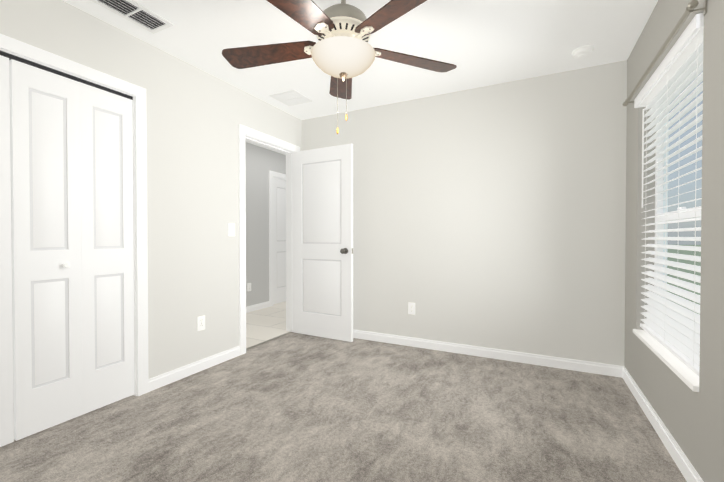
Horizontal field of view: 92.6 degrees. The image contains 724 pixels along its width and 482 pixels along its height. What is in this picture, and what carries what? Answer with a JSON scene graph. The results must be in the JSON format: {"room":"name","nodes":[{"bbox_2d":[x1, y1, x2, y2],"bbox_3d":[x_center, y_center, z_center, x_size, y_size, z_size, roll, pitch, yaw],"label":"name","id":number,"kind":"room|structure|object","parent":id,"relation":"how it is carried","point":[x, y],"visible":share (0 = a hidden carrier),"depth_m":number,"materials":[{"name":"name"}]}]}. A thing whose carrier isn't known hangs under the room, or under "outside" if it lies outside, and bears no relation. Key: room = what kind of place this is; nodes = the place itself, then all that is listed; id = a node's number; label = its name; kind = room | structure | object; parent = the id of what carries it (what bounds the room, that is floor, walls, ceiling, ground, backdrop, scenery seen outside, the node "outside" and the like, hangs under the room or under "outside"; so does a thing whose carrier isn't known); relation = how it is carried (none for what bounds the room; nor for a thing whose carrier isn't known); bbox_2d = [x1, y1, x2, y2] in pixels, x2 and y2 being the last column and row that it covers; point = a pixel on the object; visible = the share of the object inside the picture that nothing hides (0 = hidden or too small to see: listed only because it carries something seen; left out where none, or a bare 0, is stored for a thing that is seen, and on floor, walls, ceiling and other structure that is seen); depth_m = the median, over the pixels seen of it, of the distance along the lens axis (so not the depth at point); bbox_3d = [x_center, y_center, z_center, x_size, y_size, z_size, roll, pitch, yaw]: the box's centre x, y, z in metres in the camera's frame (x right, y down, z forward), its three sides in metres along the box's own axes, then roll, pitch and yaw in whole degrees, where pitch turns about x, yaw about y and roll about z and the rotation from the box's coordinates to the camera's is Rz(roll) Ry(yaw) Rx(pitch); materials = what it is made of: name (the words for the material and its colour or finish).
{"room":"empty bedroom","nodes":[
{"label":"empty bedroom","id":0,"kind":"room"},
{"bbox_2d":[0,0,301,378],"bbox_3d":[-1.572,-0.162,2.416,0.120,2.440,3.900,0,1,27],"label":"wall","id":1,"kind":"structure","parent":0,"point":[196,116],"depth_m":2.65,"materials":[{"name":"grey paint"}]},
{"bbox_2d":[0,55,13,446],"bbox_3d":[-1.890,0.055,1.668,0.066,2.000,0.298,0,1,27],"label":"bifold door","id":2,"kind":"structure","parent":1,"relation":"in","point":[6,393],"depth_m":1.78,"materials":[{"name":"white wood"}]},
{"bbox_2d":[9,59,82,440],"bbox_3d":[-1.752,0.052,1.945,0.066,2.000,0.301,0,1,27],"label":"bifold door","id":3,"kind":"structure","parent":1,"relation":"in","point":[45,155],"depth_m":1.93,"materials":[{"name":"white wood"}]},
{"bbox_2d":[0,34,148,395],"bbox_3d":[-1.860,0.010,1.824,0.136,2.110,1.370,0,1,27],"label":"trim","id":4,"kind":"structure","parent":1,"relation":"attached to","point":[18,50],"depth_m":2.35,"materials":[{"name":"white wood"}]},
{"bbox_2d":[80,82,134,413],"bbox_3d":[-1.633,0.048,2.223,0.030,2.000,0.302,0,1,27],"label":"bifold door","id":5,"kind":"structure","parent":1,"relation":"in","point":[106,147],"depth_m":2.20,"materials":[{"name":"white wood"}]},
{"bbox_2d":[148,346,239,391],"bbox_3d":[-1.312,1.010,2.800,0.014,0.086,0.845,0,1,27],"label":"baseboard","id":6,"kind":"structure","parent":1,"relation":"attached to","point":[169,377],"depth_m":2.72,"materials":[{"name":"white wood"}]},
{"bbox_2d":[197,315,204,330],"bbox_3d":[-1.307,0.668,2.814,0.008,0.115,0.070,0,1,27],"label":"electrical outlet","id":7,"kind":"object","parent":1,"relation":"attached to","point":[200,323],"visible":1,"depth_m":2.81,"materials":[{"name":"white plastic"}]},
{"bbox_2d":[228,223,234,235],"bbox_3d":[-1.163,-0.100,3.090,0.009,0.115,0.070,0,1,27],"label":"light switch","id":8,"kind":"object","parent":1,"relation":"attached to","point":[231,229],"visible":1,"depth_m":3.08,"materials":[{"name":"white plastic"}]},
{"bbox_2d":[238,124,299,354],"bbox_3d":[-0.979,-0.014,3.603,0.152,2.115,0.910,0,1,27],"label":"door frame","id":9,"kind":"structure","parent":1,"relation":"attached to","point":[258,137],"depth_m":3.40,"materials":[{"name":"white wood"}]},
{"bbox_2d":[293,143,352,341],"bbox_3d":[-0.432,0.019,3.716,0.761,2.022,0.177,0,1,29],"label":"entry door","id":10,"kind":"structure","parent":1,"relation":"in","point":[323,240],"depth_m":3.68,"materials":[{"name":"white wood"}]},
{"bbox_2d":[245,142,285,306],"bbox_3d":[-1.546,-0.197,5.305,0.120,2.440,4.350,0,1,27],"label":"wall","id":11,"kind":"structure","parent":0,"point":[261,162],"depth_m":5.17,"materials":[{"name":"grey paint"}]},
{"bbox_2d":[247,283,250,290],"bbox_3d":[-1.630,0.667,5.005,0.008,0.115,0.070,0,1,27],"label":"electrical outlet","id":12,"kind":"object","parent":11,"relation":"attached to","point":[248,286],"visible":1,"depth_m":5.00,"materials":[{"name":"white plastic"}]},
{"bbox_2d":[246,301,269,312],"bbox_3d":[-1.486,0.980,5.289,0.014,0.086,4.150,0,1,27],"label":"baseboard","id":13,"kind":"structure","parent":11,"relation":"attached to","point":[255,307],"depth_m":5.14,"materials":[{"name":"white wood"}]},
{"bbox_2d":[269,170,285,306],"bbox_3d":[-1.286,-0.041,5.809,0.136,2.115,0.910,0,1,27],"label":"door frame","id":14,"kind":"structure","parent":11,"relation":"attached to","point":[272,174],"depth_m":5.40,"materials":[{"name":"white wood"}]},
{"bbox_2d":[273,177,285,303],"bbox_3d":[-1.273,-0.006,5.803,0.177,2.022,0.756,0,1,27],"label":"hall door","id":15,"kind":"structure","parent":11,"relation":"in","point":[279,240],"depth_m":5.63,"materials":[{"name":"white wood"}]},
{"bbox_2d":[246,301,288,347],"bbox_3d":[-1.009,1.078,5.052,1.340,0.096,4.350,0,1,27],"label":"floor","id":16,"kind":"structure","parent":0,"point":[265,324],"depth_m":4.30,"materials":[{"name":"tile"}]},
{"bbox_2d":[0,332,686,481],"bbox_3d":[-0.441,1.115,1.865,4.010,0.100,3.900,0,1,27],"label":"floor carpet","id":17,"kind":"object","parent":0,"point":[294,407],"visible":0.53,"depth_m":1.97,"materials":[{"name":"grey carpet"}]},
{"bbox_2d":[62,0,657,154],"bbox_3d":[-0.078,-1.442,3.230,4.610,0.100,6.720,0,1,27],"label":"ceiling","id":18,"kind":"structure","parent":0,"point":[480,43],"depth_m":2.38,"materials":[{"name":"white paint"}]},
{"bbox_2d":[90,0,173,33],"bbox_3d":[-1.375,-1.373,2.079,0.210,0.010,0.380,0,1,27],"label":"ceiling vent","id":19,"kind":"object","parent":18,"relation":"in","point":[138,14],"visible":1,"depth_m":2.09,"materials":[{"name":"white metal"}]},
{"bbox_2d":[269,90,312,106],"bbox_3d":[-0.690,-1.389,3.380,0.300,0.010,0.300,0,1,27],"label":"ceiling vent","id":20,"kind":"object","parent":18,"relation":"in","point":[291,98],"visible":1,"depth_m":3.36,"materials":[{"name":"white metal"}]},
{"bbox_2d":[222,0,456,133],"bbox_3d":[-0.122,-0.981,1.723,1.286,0.786,1.257,0,1,27],"label":"fan","id":21,"kind":"object","parent":18,"relation":"hanging from","point":[342,52],"visible":1,"depth_m":1.67,"materials":[{"name":"brown wood"}]},
{"bbox_2d":[572,45,593,58],"bbox_3d":[1.603,-1.362,2.512,0.136,0.043,0.136,0,1,27],"label":"smoke detector","id":22,"kind":"object","parent":18,"relation":"attached to","point":[582,52],"visible":1,"depth_m":2.48,"materials":[{"name":"white plastic"}]},
{"bbox_2d":[302,60,626,365],"bbox_3d":[0.692,-0.174,3.397,3.050,2.440,0.120,0,1,27],"label":"wall","id":23,"kind":"structure","parent":0,"point":[492,216],"depth_m":3.07,"materials":[{"name":"grey paint"}]},
{"bbox_2d":[408,302,414,314],"bbox_3d":[0.493,0.671,3.435,0.070,0.115,0.008,0,1,27],"label":"electrical outlet","id":24,"kind":"object","parent":23,"relation":"attached to","point":[411,308],"visible":1,"depth_m":3.43,"materials":[{"name":"white plastic"}]},
{"bbox_2d":[353,330,619,376],"bbox_3d":[0.653,1.004,3.356,3.030,0.086,0.014,0,1,27],"label":"baseboard","id":25,"kind":"structure","parent":23,"relation":"attached to","point":[542,360],"depth_m":3.07,"materials":[{"name":"white wood"}]},
{"bbox_2d":[624,0,723,481],"bbox_3d":[1.281,-0.145,0.989,0.160,2.440,3.900,0,1,27],"label":"wall","id":26,"kind":"structure","parent":0,"point":[692,421],"depth_m":1.52,"materials":[{"name":"grey paint"}]},
{"bbox_2d":[620,366,703,481],"bbox_3d":[1.203,1.032,1.042,0.014,0.086,3.660,0,1,27],"label":"baseboard","id":27,"kind":"structure","parent":26,"relation":"attached to","point":[682,462],"depth_m":1.82,"materials":[{"name":"white wood"}]},
{"bbox_2d":[622,0,706,105],"bbox_3d":[1.634,-0.967,1.937,0.067,0.055,1.212,0,1,27],"label":"curtain rod","id":28,"kind":"object","parent":26,"relation":"attached to","point":[692,5],"visible":0.96,"depth_m":1.65,"materials":[{"name":"silver metal"}]},
{"bbox_2d":[633,329,698,391],"bbox_3d":[1.684,0.622,1.898,0.115,0.025,1.018,0,1,27],"label":"window sill","id":29,"kind":"structure","parent":26,"relation":"attached to","point":[686,375],"depth_m":1.77,"materials":[{"name":"white wood"}]},
{"bbox_2d":[654,61,702,298],"bbox_3d":[1.751,-0.178,1.855,0.075,1.575,1.020,0,1,27],"label":"window","id":30,"kind":"structure","parent":26,"relation":"in","point":[674,217],"depth_m":2.26,"materials":[{"name":"white plastic"}]},
{"bbox_2d":[634,13,703,375],"bbox_3d":[1.672,-0.186,1.894,0.094,1.544,1.012,0,1,27],"label":"window blinds","id":31,"kind":"object","parent":30,"relation":"attached to","point":[673,328],"visible":0.73,"depth_m":1.82,"materials":[{"name":"white plastic"}]},
{"label":"outside","id":32,"kind":"structure","parent":0,"visible":0},
{"bbox_2d":[667,245,700,314],"bbox_3d":[43.828,1.412,0.031,76.770,0.050,120.000,0,1,27],"label":"ground","id":33,"kind":"structure","parent":32,"point":[695,253],"depth_m":16.72,"materials":[{"name":"grey plant"}]}
]}

